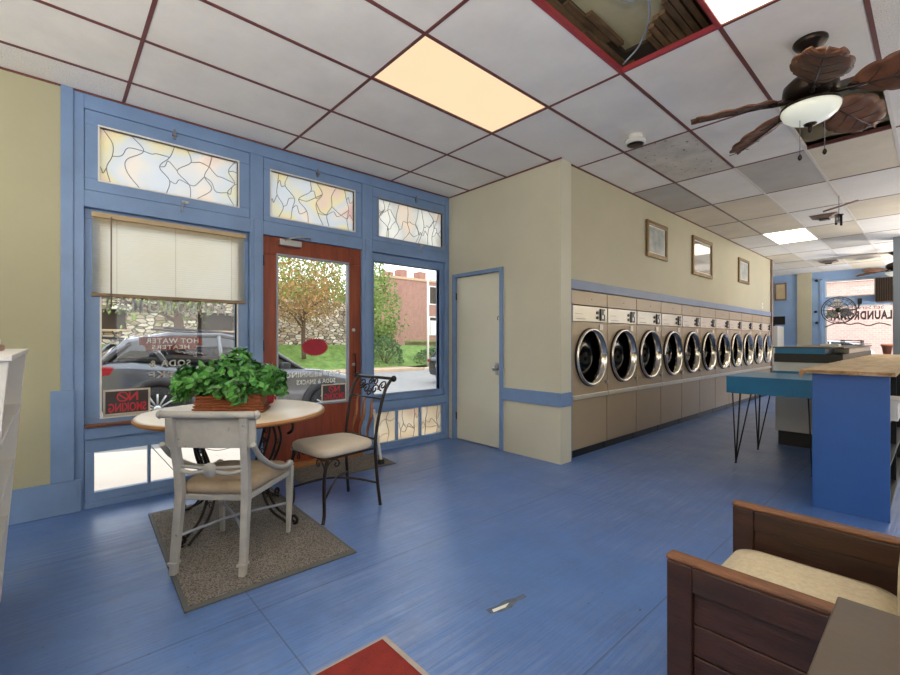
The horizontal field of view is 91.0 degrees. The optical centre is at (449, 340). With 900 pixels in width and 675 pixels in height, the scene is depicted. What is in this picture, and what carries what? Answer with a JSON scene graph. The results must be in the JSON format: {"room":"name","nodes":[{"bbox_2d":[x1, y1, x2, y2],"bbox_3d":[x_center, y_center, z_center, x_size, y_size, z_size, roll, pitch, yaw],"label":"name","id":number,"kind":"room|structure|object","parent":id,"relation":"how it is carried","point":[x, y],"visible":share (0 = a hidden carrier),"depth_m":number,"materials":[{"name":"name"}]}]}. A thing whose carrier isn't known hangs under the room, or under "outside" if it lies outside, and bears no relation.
{"room":"laundry","nodes":[
{"label":"laundry","id":0,"kind":"room"},
{"bbox_2d":[0,69,448,509],"bbox_3d":[-2.835,-0.290,3.285,7.400,3.080,0.264,0,0,-42],"label":"wall","id":1,"kind":"structure","parent":0,"point":[74,198],"depth_m":3.19,"materials":[{"name":"blue paint"}]},
{"bbox_2d":[8,390,81,525],"bbox_3d":[-4.094,0.805,1.971,3.770,0.890,0.024,0,0,-42],"label":"baseboard","id":2,"kind":"structure","parent":1,"relation":"attached to","point":[63,495],"depth_m":3.14,"materials":[{"name":"blue paint"}]},
{"bbox_2d":[84,432,228,501],"bbox_3d":[-2.281,0.968,3.671,1.166,0.461,0.054,0,0,-42],"label":"window","id":3,"kind":"structure","parent":1,"relation":"in","point":[91,446],"depth_m":3.41,"materials":[{"name":"blue paint"}]},
{"bbox_2d":[84,208,247,428],"bbox_3d":[-2.287,-0.169,3.678,1.166,1.634,0.145,0,0,-42],"label":"window","id":4,"kind":"structure","parent":1,"relation":"in","point":[93,418],"depth_m":3.35,"materials":[{"name":"blue paint"}]},
{"bbox_2d":[103,387,149,415],"bbox_3d":[-2.546,0.483,3.490,0.303,0.199,0.007,0,0,-42],"label":"no smoking sign","id":5,"kind":"object","parent":4,"relation":"on","point":[135,400],"visible":1,"depth_m":3.48,"materials":[{"name":"red"}]},
{"bbox_2d":[91,211,245,306],"bbox_3d":[-2.274,-0.606,3.671,1.094,0.712,0.045,0,0,-42],"label":"blind","id":6,"kind":"object","parent":4,"relation":"attached to","point":[141,258],"visible":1,"depth_m":3.62,"materials":[{"name":"beige fabric"}]},
{"bbox_2d":[84,109,249,217],"bbox_3d":[-2.270,-1.397,3.659,1.166,0.676,0.087,0,0,-42],"label":"window","id":7,"kind":"structure","parent":1,"relation":"in","point":[122,157],"depth_m":3.60,"materials":[{"name":"multicoloured glass"}]},
{"bbox_2d":[263,235,360,461],"bbox_3d":[-1.342,0.092,4.460,1.056,2.222,0.173,0,0,-42],"label":"door","id":8,"kind":"structure","parent":1,"relation":"in","point":[332,421],"depth_m":4.49,"materials":[{"name":"red wood"}]},
{"bbox_2d":[321,383,345,401],"bbox_3d":[-1.218,0.548,4.646,0.280,0.180,0.007,0,0,-42],"label":"no smoking sign","id":9,"kind":"object","parent":8,"relation":"on","point":[329,392],"visible":1,"depth_m":4.64,"materials":[{"name":"red"}]},
{"bbox_2d":[263,157,361,237],"bbox_3d":[-1.363,-1.425,4.489,1.047,0.620,0.072,0,0,-42],"label":"window","id":10,"kind":"structure","parent":1,"relation":"in","point":[296,196],"depth_m":4.46,"materials":[{"name":"multicoloured glass"}]},
{"bbox_2d":[294,452,363,467],"bbox_3d":[-1.391,1.227,4.519,1.051,0.046,0.190,0,0,-42],"label":"trim","id":11,"kind":"structure","parent":1,"relation":"attached to","point":[311,461],"depth_m":4.41,"materials":[{"name":"brown wood"}]},
{"bbox_2d":[372,252,442,401],"bbox_3d":[-0.512,-0.146,5.330,1.076,1.679,0.076,0,0,-42],"label":"window","id":12,"kind":"structure","parent":1,"relation":"in","point":[376,257],"depth_m":5.49,"materials":[{"name":"blue paint"}]},
{"bbox_2d":[372,187,444,252],"bbox_3d":[-0.470,-1.397,5.286,1.074,0.676,0.087,0,0,-42],"label":"window","id":13,"kind":"structure","parent":1,"relation":"in","point":[398,219],"depth_m":5.27,"materials":[{"name":"multicoloured glass"}]},
{"bbox_2d":[372,402,444,447],"bbox_3d":[-0.482,0.998,5.298,1.076,0.421,0.054,0,0,-42],"label":"window","id":14,"kind":"structure","parent":1,"relation":"in","point":[411,423],"depth_m":5.30,"materials":[{"name":"beige glass"}]},
{"bbox_2d":[191,391,270,412],"bbox_3d":[-1.496,0.426,3.043,0.454,0.125,0.214,0,0,-11],"label":"basket","id":15,"kind":"object","parent":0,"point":[254,400],"depth_m":2.94,"materials":[{"name":"red wicker"}]},
{"bbox_2d":[0,0,899,275],"bbox_3d":[4.529,-1.964,4.660,20.169,0.291,7.640,0,0,-42],"label":"ceiling","id":16,"kind":"structure","parent":0,"point":[297,77],"depth_m":3.23,"materials":[{"name":"white tile"}]},
{"bbox_2d":[375,36,543,131],"bbox_3d":[0.112,-1.877,3.277,1.214,0.086,0.570,0,0,-42],"label":"ceiling light","id":17,"kind":"object","parent":16,"relation":"attached to","point":[428,71],"visible":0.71,"depth_m":3.20,"materials":[{"name":"white paint"}]},
{"bbox_2d":[625,132,645,147],"bbox_3d":[1.653,-1.782,3.942,0.180,0.097,0.180,0,0,-42],"label":"smoke detector","id":18,"kind":"object","parent":16,"relation":"attached to","point":[635,139],"visible":1,"depth_m":3.90,"materials":[{"name":"white paint"}]},
{"bbox_2d":[627,141,643,147],"bbox_3d":[1.653,-1.738,3.942,0.144,0.011,0.144,0,0,-42],"label":"grille","id":19,"kind":"object","parent":18,"relation":"attached to","point":[630,144],"depth_m":3.92,"materials":[{"name":"brown metal"}]},
{"bbox_2d":[705,0,770,23],"bbox_3d":[1.316,-1.877,1.946,1.214,0.086,0.570,0,0,-42],"label":"ceiling light","id":20,"kind":"object","parent":16,"relation":"attached to","point":[724,10],"visible":1,"depth_m":2.43,"materials":[{"name":"white paint"}]},
{"bbox_2d":[764,228,816,243],"bbox_3d":[6.039,-1.877,7.829,1.214,0.086,0.570,0,0,-42],"label":"ceiling light","id":21,"kind":"object","parent":16,"relation":"attached to","point":[797,235],"visible":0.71,"depth_m":7.82,"materials":[{"name":"white paint"}]},
{"bbox_2d":[691,31,899,160],"bbox_3d":[2.219,-1.462,2.666,1.260,0.736,1.231,0,0,-42],"label":"ceiling fan","id":22,"kind":"object","parent":16,"relation":"hanging from","point":[812,98],"visible":1,"depth_m":2.63,"materials":[{"name":"brown wood"}]},
{"bbox_2d":[809,212,838,220],"bbox_3d":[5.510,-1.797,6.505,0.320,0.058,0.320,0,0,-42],"label":"ceiling fan","id":23,"kind":"object","parent":16,"relation":"in","point":[821,217],"visible":0.93,"depth_m":6.46,"materials":[{"name":"brown wood"}]},
{"bbox_2d":[823,200,858,225],"bbox_3d":[4.941,-1.640,5.592,0.355,0.380,0.088,0,0,30],"label":"mobile","id":24,"kind":"object","parent":16,"relation":"hanging from","point":[838,217],"visible":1,"depth_m":5.59,"materials":[{"name":"metal"}]},
{"bbox_2d":[857,252,892,286],"bbox_3d":[9.259,-1.462,9.148,1.227,0.736,1.260,0,0,31],"label":"ceiling fan","id":25,"kind":"object","parent":16,"relation":"hanging from","point":[889,266],"visible":0.66,"depth_m":9.19,"materials":[{"name":"brown wood"}]},
{"bbox_2d":[0,395,899,674],"bbox_3d":[4.075,1.289,4.290,19.000,0.081,7.700,0,0,-42],"label":"floor","id":26,"kind":"structure","parent":0,"point":[475,558],"depth_m":2.41,"materials":[{"name":"blue paint"}]},
{"bbox_2d":[0,349,27,601],"bbox_3d":[-1.799,0.646,1.609,0.350,1.208,1.260,0,0,-42],"label":"display shelf","id":27,"kind":"object","parent":26,"relation":"on","point":[12,361],"visible":1,"depth_m":2.11,"materials":[{"name":"white paint"}]},
{"bbox_2d":[148,487,356,613],"bbox_3d":[-1.361,1.244,2.878,0.930,0.012,1.505,0,0,-42],"label":"floor mat","id":28,"kind":"object","parent":26,"relation":"on","point":[207,575],"visible":0.91,"depth_m":2.62,"materials":[{"name":"grey carpet"}]},
{"bbox_2d":[156,410,293,576],"bbox_3d":[-1.267,0.804,2.587,0.552,0.868,0.580,0,0,2],"label":"chair","id":29,"kind":"object","parent":28,"relation":"on","point":[243,479],"visible":1,"depth_m":2.35,"materials":[{"name":"grey paint"}]},
{"bbox_2d":[186,460,286,493],"bbox_3d":[-1.266,0.796,2.626,0.459,0.074,0.490,0,0,2],"label":"seat cushion","id":30,"kind":"object","parent":29,"relation":"on","point":[263,476],"depth_m":2.46,"materials":[{"name":"beige fabric"}]},
{"bbox_2d":[131,399,324,547],"bbox_3d":[-1.494,0.869,3.091,1.194,0.759,1.194,0,0,-42],"label":"bistro table","id":31,"kind":"object","parent":28,"relation":"on","point":[281,412],"visible":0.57,"depth_m":2.98,"materials":[{"name":"laminate"}]},
{"bbox_2d":[168,346,288,412],"bbox_3d":[-1.492,0.263,3.037,0.739,0.452,0.424,0,0,-11],"label":"potted plant","id":32,"kind":"object","parent":31,"relation":"on","point":[212,382],"visible":1,"depth_m":2.93,"materials":[{"name":"green plant"}]},
{"bbox_2d":[290,372,396,524],"bbox_3d":[-0.818,0.764,3.371,0.530,0.982,0.648,0,0,44],"label":"chair","id":33,"kind":"object","parent":26,"relation":"on","point":[337,445],"visible":0.97,"depth_m":3.32,"materials":[{"name":"brown metal"}]},
{"bbox_2d":[292,433,371,457],"bbox_3d":[-0.873,0.773,3.314,0.478,0.073,0.490,0,0,44],"label":"seat cushion","id":34,"kind":"object","parent":33,"relation":"on","point":[337,445],"depth_m":3.20,"materials":[{"name":"beige fabric"}]},
{"bbox_2d":[294,453,395,483],"bbox_3d":[-1.062,1.245,4.351,1.020,0.010,0.500,0,0,-42],"label":"floor mat","id":35,"kind":"object","parent":26,"relation":"on","point":[364,462],"visible":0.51,"depth_m":4.31,"materials":[{"name":"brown carpet"}]},
{"bbox_2d":[373,409,383,464],"bbox_3d":[-0.762,0.996,4.597,0.065,0.508,0.412,0,0,-23],"label":"rod","id":36,"kind":"object","parent":35,"relation":"on","point":[380,461],"visible":0.88,"depth_m":4.51,"materials":[{"name":"white metal"}]},
{"bbox_2d":[311,635,429,674],"bbox_3d":[-0.388,1.245,1.432,0.746,0.010,0.485,0,0,-42],"label":"floor mat","id":37,"kind":"object","parent":26,"relation":"on","point":[381,656],"visible":1,"depth_m":1.70,"materials":[{"name":"red carpet"}]},
{"bbox_2d":[572,290,608,457],"bbox_3d":[1.311,0.360,5.103,0.729,1.780,0.760,0,0,-42],"label":"dryer","id":38,"kind":"object","parent":26,"relation":"on","point":[589,314],"visible":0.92,"depth_m":4.86,"materials":[{"name":"beige metal"}]},
{"bbox_2d":[603,294,637,447],"bbox_3d":[1.858,0.360,5.597,0.729,1.780,0.760,0,0,-42],"label":"dryer","id":39,"kind":"object","parent":26,"relation":"on","point":[621,331],"visible":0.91,"depth_m":5.36,"materials":[{"name":"beige metal"}]},
{"bbox_2d":[632,299,661,437],"bbox_3d":[2.404,0.360,6.091,0.729,1.780,0.760,0,0,-42],"label":"dryer","id":40,"kind":"object","parent":26,"relation":"on","point":[648,312],"visible":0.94,"depth_m":5.85,"materials":[{"name":"beige metal"}]},
{"bbox_2d":[658,302,682,429],"bbox_3d":[2.951,0.360,6.585,0.729,1.780,0.760,0,0,-42],"label":"dryer","id":41,"kind":"object","parent":26,"relation":"on","point":[671,314],"visible":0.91,"depth_m":6.36,"materials":[{"name":"beige metal"}]},
{"bbox_2d":[679,305,700,423],"bbox_3d":[3.498,0.360,7.080,0.729,1.780,0.760,0,0,-42],"label":"dryer","id":42,"kind":"object","parent":26,"relation":"on","point":[691,342],"visible":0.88,"depth_m":6.84,"materials":[{"name":"beige metal"}]},
{"bbox_2d":[697,307,716,417],"bbox_3d":[4.044,0.360,7.574,0.729,1.780,0.760,0,0,-42],"label":"dryer","id":43,"kind":"object","parent":26,"relation":"on","point":[707,321],"visible":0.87,"depth_m":7.34,"materials":[{"name":"beige metal"}]},
{"bbox_2d":[711,309,730,412],"bbox_3d":[4.591,0.360,8.068,0.729,1.780,0.760,0,0,-42],"label":"dryer","id":44,"kind":"object","parent":26,"relation":"on","point":[721,316],"visible":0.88,"depth_m":7.82,"materials":[{"name":"beige metal"}]},
{"bbox_2d":[726,311,742,407],"bbox_3d":[5.138,0.360,8.562,0.729,1.780,0.760,0,0,-42],"label":"dryer","id":45,"kind":"object","parent":26,"relation":"on","point":[735,323],"visible":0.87,"depth_m":8.34,"materials":[{"name":"beige metal"}]},
{"bbox_2d":[741,313,753,403],"bbox_3d":[5.684,0.360,9.057,0.729,1.780,0.760,0,0,-42],"label":"dryer","id":46,"kind":"object","parent":26,"relation":"on","point":[746,334],"visible":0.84,"depth_m":8.83,"materials":[{"name":"beige metal"}]},
{"bbox_2d":[750,314,762,400],"bbox_3d":[6.231,0.360,9.551,0.729,1.780,0.760,0,0,-42],"label":"dryer","id":47,"kind":"object","parent":26,"relation":"on","point":[756,330],"visible":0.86,"depth_m":9.33,"materials":[{"name":"beige metal"}]},
{"bbox_2d":[761,316,771,396],"bbox_3d":[6.778,0.360,10.045,0.729,1.780,0.760,0,0,-42],"label":"dryer","id":48,"kind":"object","parent":26,"relation":"on","point":[766,326],"visible":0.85,"depth_m":9.83,"materials":[{"name":"beige metal"}]},
{"bbox_2d":[726,372,811,476],"bbox_3d":[3.447,0.808,4.537,0.906,0.884,0.828,0,0,-42],"label":"folding table","id":49,"kind":"object","parent":26,"relation":"on","point":[756,383],"visible":0.56,"depth_m":4.37,"materials":[{"name":"teal laminate"}]},
{"bbox_2d":[773,326,783,369],"bbox_3d":[8.559,0.440,12.072,0.710,1.620,0.770,0,0,-42],"label":"vending machine","id":50,"kind":"object","parent":26,"relation":"on","point":[778,331],"visible":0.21,"depth_m":11.61,"materials":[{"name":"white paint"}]},
{"bbox_2d":[773,316,784,325],"bbox_3d":[8.663,-0.500,11.890,0.120,0.260,0.580,0,0,-42],"label":"monitor","id":51,"kind":"object","parent":50,"relation":"on","point":[779,320],"visible":0.42,"depth_m":11.72,"materials":[{"name":"black plastic"}]},
{"bbox_2d":[666,500,899,674],"bbox_3d":[1.226,0.820,1.246,0.694,0.860,0.923,0,0,-42],"label":"armchair","id":52,"kind":"object","parent":26,"relation":"on","point":[767,609],"visible":0.88,"depth_m":1.32,"materials":[{"name":"brown wood"}]},
{"bbox_2d":[721,549,896,614],"bbox_3d":[1.090,0.868,1.397,0.581,0.164,0.460,0,0,-42],"label":"seat cushion","id":53,"kind":"object","parent":52,"relation":"on","point":[822,584],"depth_m":1.46,"materials":[{"name":"beige fabric"}]},
{"bbox_2d":[897,558,899,615],"bbox_3d":[1.294,0.695,1.170,0.570,0.490,0.136,0,0,-42],"label":"cushion","id":54,"kind":"object","parent":52,"relation":"on","point":[898,586],"depth_m":1.06,"materials":[{"name":"beige fabric"}]},
{"bbox_2d":[772,345,871,447],"bbox_3d":[5.226,0.664,6.103,3.060,1.172,0.645,0,0,-42],"label":"kitchen island","id":55,"kind":"object","parent":26,"relation":"on","point":[791,413],"visible":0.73,"depth_m":5.20,"materials":[{"name":"white paint"}]},
{"bbox_2d":[798,354,899,522],"bbox_3d":[4.757,0.734,4.912,5.275,1.033,0.517,0,0,-42],"label":"counter","id":56,"kind":"object","parent":26,"relation":"on","point":[856,444],"depth_m":3.18,"materials":[{"name":"blue paint"}]},
{"bbox_2d":[803,354,899,376],"bbox_3d":[4.760,0.232,4.912,5.270,0.030,0.513,0,0,-42],"label":"countertop","id":57,"kind":"structure","parent":56,"relation":"on","point":[883,363],"depth_m":3.79,"materials":[{"name":"beige wood"}]},
{"bbox_2d":[890,396,899,420],"bbox_3d":[3.127,0.489,3.266,0.320,0.149,0.290,0,0,-42],"label":"storage bin","id":58,"kind":"object","parent":56,"relation":"on","point":[894,400],"visible":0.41,"depth_m":3.08,"materials":[{"name":"white paint"}]},
{"bbox_2d":[890,427,899,465],"bbox_3d":[4.777,0.880,4.889,5.105,0.020,0.385,0,0,-42],"label":"shelf","id":59,"kind":"object","parent":56,"relation":"attached to","point":[894,445],"depth_m":3.65,"materials":[{"name":"black plastic"}]},
{"bbox_2d":[890,457,899,508],"bbox_3d":[4.777,1.180,4.889,5.105,0.020,0.385,0,0,-42],"label":"shelf","id":60,"kind":"object","parent":56,"relation":"attached to","point":[893,480],"depth_m":3.66,"materials":[{"name":"black plastic"}]},
{"bbox_2d":[807,597,899,674],"bbox_3d":[0.871,0.921,0.584,0.635,0.658,0.618,0,0,-42],"label":"side table","id":61,"kind":"object","parent":26,"relation":"on","point":[857,638],"visible":1,"depth_m":0.86,"materials":[{"name":"grey laminate"}]},
{"bbox_2d":[893,236,899,354],"bbox_3d":[8.098,-0.290,7.825,0.330,3.080,0.348,0,0,-42],"label":"trim","id":62,"kind":"structure","parent":26,"relation":"on","point":[896,240],"depth_m":7.81,"materials":[{"name":"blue paint"}]},
{"bbox_2d":[449,159,570,464],"bbox_3d":[0.619,-0.290,5.120,0.185,3.080,1.675,0,0,-42],"label":"wall","id":63,"kind":"structure","parent":0,"point":[520,224],"depth_m":4.75,"materials":[{"name":"beige paint"}]},
{"bbox_2d":[452,267,502,450],"bbox_3d":[0.336,0.210,5.322,0.143,2.080,0.846,0,0,-42],"label":"door","id":64,"kind":"structure","parent":63,"relation":"in","point":[477,300],"depth_m":5.31,"materials":[{"name":"white paint"}]},
{"bbox_2d":[503,387,572,406],"bbox_3d":[0.927,0.602,4.766,0.203,0.140,0.773,0,0,-42],"label":"trim","id":65,"kind":"structure","parent":63,"relation":"attached to","point":[510,394],"depth_m":4.61,"materials":[{"name":"blue paint"}]},
{"bbox_2d":[461,166,769,316],"bbox_3d":[3.580,-0.290,7.969,8.400,3.080,1.920,0,0,-42],"label":"wall","id":66,"kind":"structure","parent":0,"point":[608,222],"depth_m":5.73,"materials":[{"name":"beige paint"}]},
{"bbox_2d":[646,219,667,261],"bbox_3d":[2.800,-1.340,5.976,0.650,0.480,0.030,0,0,-42],"label":"framed picture","id":67,"kind":"object","parent":66,"relation":"attached to","point":[656,233],"visible":1,"depth_m":5.96,"materials":[{"name":"brown wood"}]},
{"bbox_2d":[649,226,664,255],"bbox_3d":[2.798,-1.340,5.978,0.500,0.330,0.004,0,0,-42],"label":"print","id":68,"kind":"object","parent":67,"relation":"attached to","point":[656,233],"depth_m":5.98},
{"bbox_2d":[571,279,770,460],"bbox_3d":[4.253,0.307,7.311,8.145,1.885,0.038,0,0,-42],"label":"trim","id":69,"kind":"structure","parent":66,"relation":"attached to","point":[575,284],"depth_m":5.68,"materials":[{"name":"grey paint"}]},
{"bbox_2d":[692,235,712,278],"bbox_3d":[4.072,-1.325,7.126,0.880,0.610,0.030,0,0,-42],"label":"framed picture","id":70,"kind":"object","parent":66,"relation":"attached to","point":[702,249],"visible":1,"depth_m":7.11,"materials":[{"name":"white glass"}]},
{"bbox_2d":[695,241,709,273],"bbox_3d":[4.071,-1.325,7.128,0.730,0.460,0.004,0,0,-42],"label":"print","id":71,"kind":"object","parent":70,"relation":"attached to","point":[702,248],"depth_m":7.12,"materials":[{"name":"paper"}]},
{"bbox_2d":[738,257,749,284],"bbox_3d":[5.734,-1.345,8.628,0.680,0.470,0.030,0,0,-42],"label":"framed picture","id":72,"kind":"object","parent":66,"relation":"attached to","point":[743,265],"visible":1,"depth_m":8.62,"materials":[{"name":"gold metal"}]},
{"bbox_2d":[740,262,747,280],"bbox_3d":[5.732,-1.345,8.631,0.530,0.320,0.004,0,0,-42],"label":"print","id":73,"kind":"object","parent":72,"relation":"attached to","point":[743,265],"depth_m":8.63},
{"bbox_2d":[769,259,772,372],"bbox_3d":[7.304,-0.290,10.065,0.095,3.080,0.065,0,0,-42],"label":"trim","id":74,"kind":"structure","parent":66,"relation":"attached to","point":[771,260],"depth_m":10.03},
{"bbox_2d":[572,0,890,145],"bbox_3d":[4.085,-2.160,4.279,19.400,0.100,8.070,0,0,-42],"label":"ceiling","id":75,"kind":"structure","parent":0,"point":[628,20],"depth_m":2.90,"materials":[{"name":"paint"}]},
{"bbox_2d":[621,0,650,64],"bbox_3d":[1.005,-1.990,2.650,0.728,0.251,0.299,0,0,-42],"label":"loose cable","id":76,"kind":"object","parent":75,"relation":"hanging from","point":[648,1],"visible":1,"depth_m":2.75,"materials":[{"name":"grey metal"}]},
{"bbox_2d":[795,96,889,141],"bbox_3d":[3.523,-1.970,3.953,0.224,0.224,1.140,0,0,-42],"label":"air duct","id":77,"kind":"object","parent":75,"relation":"hanging from","point":[817,133],"visible":0.18,"depth_m":4.04,"materials":[{"name":"metal"}]},
{"bbox_2d":[773,267,892,345],"bbox_3d":[11.103,-0.290,10.779,0.170,3.080,7.900,0,0,-42],"label":"wall","id":78,"kind":"structure","parent":0,"point":[787,308],"depth_m":12.00,"materials":[{"name":"blue paint"}]},
{"bbox_2d":[774,283,786,300],"bbox_3d":[9.389,-1.375,12.560,0.025,0.490,0.280,0,0,-42],"label":"framed picture","id":79,"kind":"object","parent":78,"relation":"attached to","point":[780,289],"visible":1,"depth_m":12.56},
{"bbox_2d":[776,284,784,298],"bbox_3d":[9.397,-1.375,12.560,0.012,0.410,0.210,0,0,-42],"label":"print","id":80,"kind":"object","parent":79,"relation":"attached to","point":[780,288],"depth_m":12.56},
{"bbox_2d":[797,273,811,345],"bbox_3d":[9.739,-0.290,12.154,0.050,3.080,0.310,0,0,-42],"label":"column","id":81,"kind":"structure","parent":78,"relation":"attached to","point":[804,281],"depth_m":12.13,"materials":[{"name":"beige paint"}]},
{"bbox_2d":[825,278,874,297],"bbox_3d":[10.429,-1.357,11.532,0.040,0.445,0.980,0,0,-42],"label":"window","id":82,"kind":"structure","parent":78,"relation":"in","point":[863,278],"depth_m":11.54,"materials":[{"name":"white paint"}]},
{"bbox_2d":[825,303,892,343],"bbox_3d":[10.540,-0.255,11.409,0.040,1.310,1.310,0,0,-42],"label":"window","id":83,"kind":"structure","parent":78,"relation":"in","point":[870,305],"depth_m":11.31,"materials":[{"name":"clear glass"}]},
{"bbox_2d":[821,297,861,323],"bbox_3d":[9.961,-0.750,11.267,0.887,0.689,0.714,0,0,-42],"label":"wall fan","id":84,"kind":"object","parent":83,"relation":"attached to","point":[836,304],"visible":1,"depth_m":11.04,"materials":[{"name":"brown metal"}]},
{"bbox_2d":[875,277,892,302],"bbox_3d":[10.705,-1.235,10.831,0.392,0.590,0.390,0,0,-42],"label":"loudspeaker","id":85,"kind":"object","parent":78,"relation":"attached to","point":[883,285],"visible":0.67,"depth_m":10.74,"materials":[{"name":"brown wood"}]},
{"bbox_3d":[10.433,0.370,11.259,0.220,0.040,1.390,0,0,-42],"label":"trim","id":86,"kind":"structure","parent":78,"relation":"attached to","visible":0},
{"bbox_2d":[881,344,892,353],"bbox_3d":[10.765,0.225,10.892,0.230,0.250,0.230,0,0,-42],"label":"flower pot","id":87,"kind":"object","parent":86,"relation":"on","point":[886,348],"visible":0.86,"depth_m":10.83,"materials":[{"name":"ceramic"}]},
{"label":"outside","id":88,"kind":"structure","parent":0,"visible":0},
{"bbox_2d":[102,345,435,369],"bbox_3d":[-16.168,0.875,40.250,90.000,1.350,38.600,0,0,-42],"label":"bank","id":89,"kind":"object","parent":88,"point":[334,358],"visible":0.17,"depth_m":24.89,"materials":[{"name":"green plant"}]},
{"bbox_2d":[102,298,229,330],"bbox_3d":[-12.043,-1.866,18.845,6.744,5.938,5.860,0,0,-42],"label":"street tree","id":90,"kind":"object","parent":89,"relation":"on","point":[178,319],"visible":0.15,"depth_m":19.01,"materials":[{"name":"brown plant"}]},
{"bbox_2d":[102,297,345,344],"bbox_3d":[-17.084,-1.050,17.853,30.600,3.400,1.000,0,0,-42],"label":"stone wall","id":91,"kind":"structure","parent":89,"relation":"on","point":[331,331],"depth_m":22.42,"materials":[{"name":"stone"}]},
{"bbox_2d":[278,256,345,358],"bbox_3d":[-7.198,-1.821,23.046,5.966,5.652,5.615,0,0,-42],"label":"street tree","id":92,"kind":"object","parent":89,"relation":"on","point":[307,309],"visible":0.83,"depth_m":22.94,"materials":[{"name":"brown plant"}]},
{"bbox_2d":[278,257,345,301],"bbox_3d":[-10.139,-3.938,31.161,7.158,8.797,6.755,0,0,-42],"label":"street tree","id":93,"kind":"object","parent":89,"relation":"on","point":[281,258],"visible":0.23,"depth_m":30.25,"materials":[{"name":"brown plant"}]},
{"bbox_2d":[333,262,389,317],"bbox_3d":[-7.366,-3.924,35.271,5.453,8.765,5.790,0,0,2],"label":"street tree","id":94,"kind":"object","parent":89,"relation":"on","point":[343,283],"visible":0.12,"depth_m":34.76,"materials":[{"name":"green plant"}]},
{"bbox_2d":[343,266,409,348],"bbox_3d":[-4.518,-1.599,27.793,3.244,6.100,3.654,0,0,13],"label":"street tree","id":95,"kind":"object","parent":89,"relation":"on","point":[385,328],"visible":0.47,"depth_m":27.45,"materials":[{"name":"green plant"}]},
{"bbox_2d":[374,335,404,364],"bbox_3d":[-3.872,0.600,26.032,2.296,1.830,2.329,0,0,-42],"label":"shrub","id":96,"kind":"object","parent":89,"relation":"on","point":[386,341],"visible":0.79,"depth_m":25.67,"materials":[{"name":"green plant"}]},
{"bbox_2d":[374,269,435,344],"bbox_3d":[0.615,-3.000,57.176,26.600,9.100,8.200,0,0,-42],"label":"brick building","id":97,"kind":"structure","parent":89,"relation":"on","point":[412,292],"depth_m":47.59,"materials":[{"name":"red brick"}]},
{"bbox_2d":[413,347,435,363],"bbox_3d":[-1.107,1.023,28.097,2.653,1.196,2.584,0,0,-42],"label":"shrub","id":98,"kind":"object","parent":89,"relation":"on","point":[432,350],"visible":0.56,"depth_m":27.61,"materials":[{"name":"green plant"}]},
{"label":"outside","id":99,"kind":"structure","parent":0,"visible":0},
{"bbox_2d":[340,367,428,373],"bbox_3d":[-1.950,1.455,24.524,90.000,0.550,0.200,0,0,-42],"label":"curb","id":100,"kind":"object","parent":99,"point":[417,368],"depth_m":23.57,"materials":[{"name":"beige concrete"}]},
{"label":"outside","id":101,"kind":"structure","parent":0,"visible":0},
{"bbox_2d":[328,365,424,371],"bbox_3d":[-2.621,1.475,25.266,90.000,0.550,1.800,0,0,-42],"label":"sidewalk","id":102,"kind":"structure","parent":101,"point":[397,367],"depth_m":25.10,"materials":[{"name":"beige concrete"}]},
{"bbox_2d":[427,272,435,366],"bbox_3d":[-0.995,-1.200,26.062,0.920,5.500,0.140,0,0,-42],"label":"pole","id":103,"kind":"object","parent":102,"relation":"on","point":[432,323],"visible":0.83,"depth_m":25.75,"materials":[{"name":"white metal"}]},
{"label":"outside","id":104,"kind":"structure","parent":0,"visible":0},
{"bbox_2d":[94,448,239,490],"bbox_3d":[7.547,1.475,14.019,90.000,0.550,1.925,0,0,-42],"label":"sidewalk","id":105,"kind":"structure","parent":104,"point":[122,468],"depth_m":4.55,"materials":[{"name":"concrete"}]},
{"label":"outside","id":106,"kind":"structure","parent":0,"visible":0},
{"bbox_2d":[94,370,435,453],"bbox_3d":[2.509,1.595,19.591,90.000,0.550,13.100,0,0,-42],"label":"street","id":107,"kind":"structure","parent":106,"point":[416,379],"depth_m":17.45,"materials":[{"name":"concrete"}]},
{"bbox_2d":[102,327,345,412],"bbox_3d":[-3.970,0.705,8.166,4.541,1.827,2.120,0,0,-42],"label":"parked car","id":108,"kind":"object","parent":107,"relation":"on","point":[126,363],"visible":0.34,"depth_m":6.78,"materials":[{"name":"grey paint"}]},
{"bbox_2d":[102,367,113,375],"bbox_3d":[-4.926,0.437,6.223,0.300,0.130,0.150,6,-4,-42],"label":"tail lamp","id":109,"kind":"object","parent":108,"relation":"attached to","point":[106,371],"depth_m":6.23,"materials":[{"name":"red plastic"}]},
{"bbox_2d":[427,348,435,375],"bbox_3d":[1.310,0.921,18.372,4.555,1.637,2.120,0,0,-42],"label":"parked car","id":110,"kind":"object","parent":107,"relation":"on","point":[432,361],"visible":0.02,"depth_m":17.28,"materials":[{"name":"black paint"}]},
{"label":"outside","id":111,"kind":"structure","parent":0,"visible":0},
{"bbox_3d":[22.254,1.750,20.119,120.000,0.400,80.000,0,0,-42],"label":"yard","id":112,"kind":"structure","parent":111,"visible":0},
{"bbox_2d":[404,341,435,346],"bbox_3d":[-0.104,0.800,33.069,7.800,1.500,0.600,0,0,-42],"label":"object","id":113,"kind":"structure","parent":112,"relation":"on","point":[431,343],"depth_m":31.02,"materials":[{"name":"beige concrete"}]},
{"bbox_2d":[827,340,874,353],"bbox_3d":[21.399,0.801,25.538,2.120,1.637,4.555,0,0,-42],"label":"parked car","id":114,"kind":"object","parent":112,"relation":"on","point":[828,341],"visible":0.03,"depth_m":24.49,"materials":[{"name":"white paint"}]},
{"bbox_2d":[827,279,892,353],"bbox_3d":[36.276,-1.600,31.449,8.400,6.300,30.400,0,0,-42],"label":"brick building","id":115,"kind":"structure","parent":112,"relation":"on","point":[875,335],"depth_m":32.29,"materials":[{"name":"white paint"}]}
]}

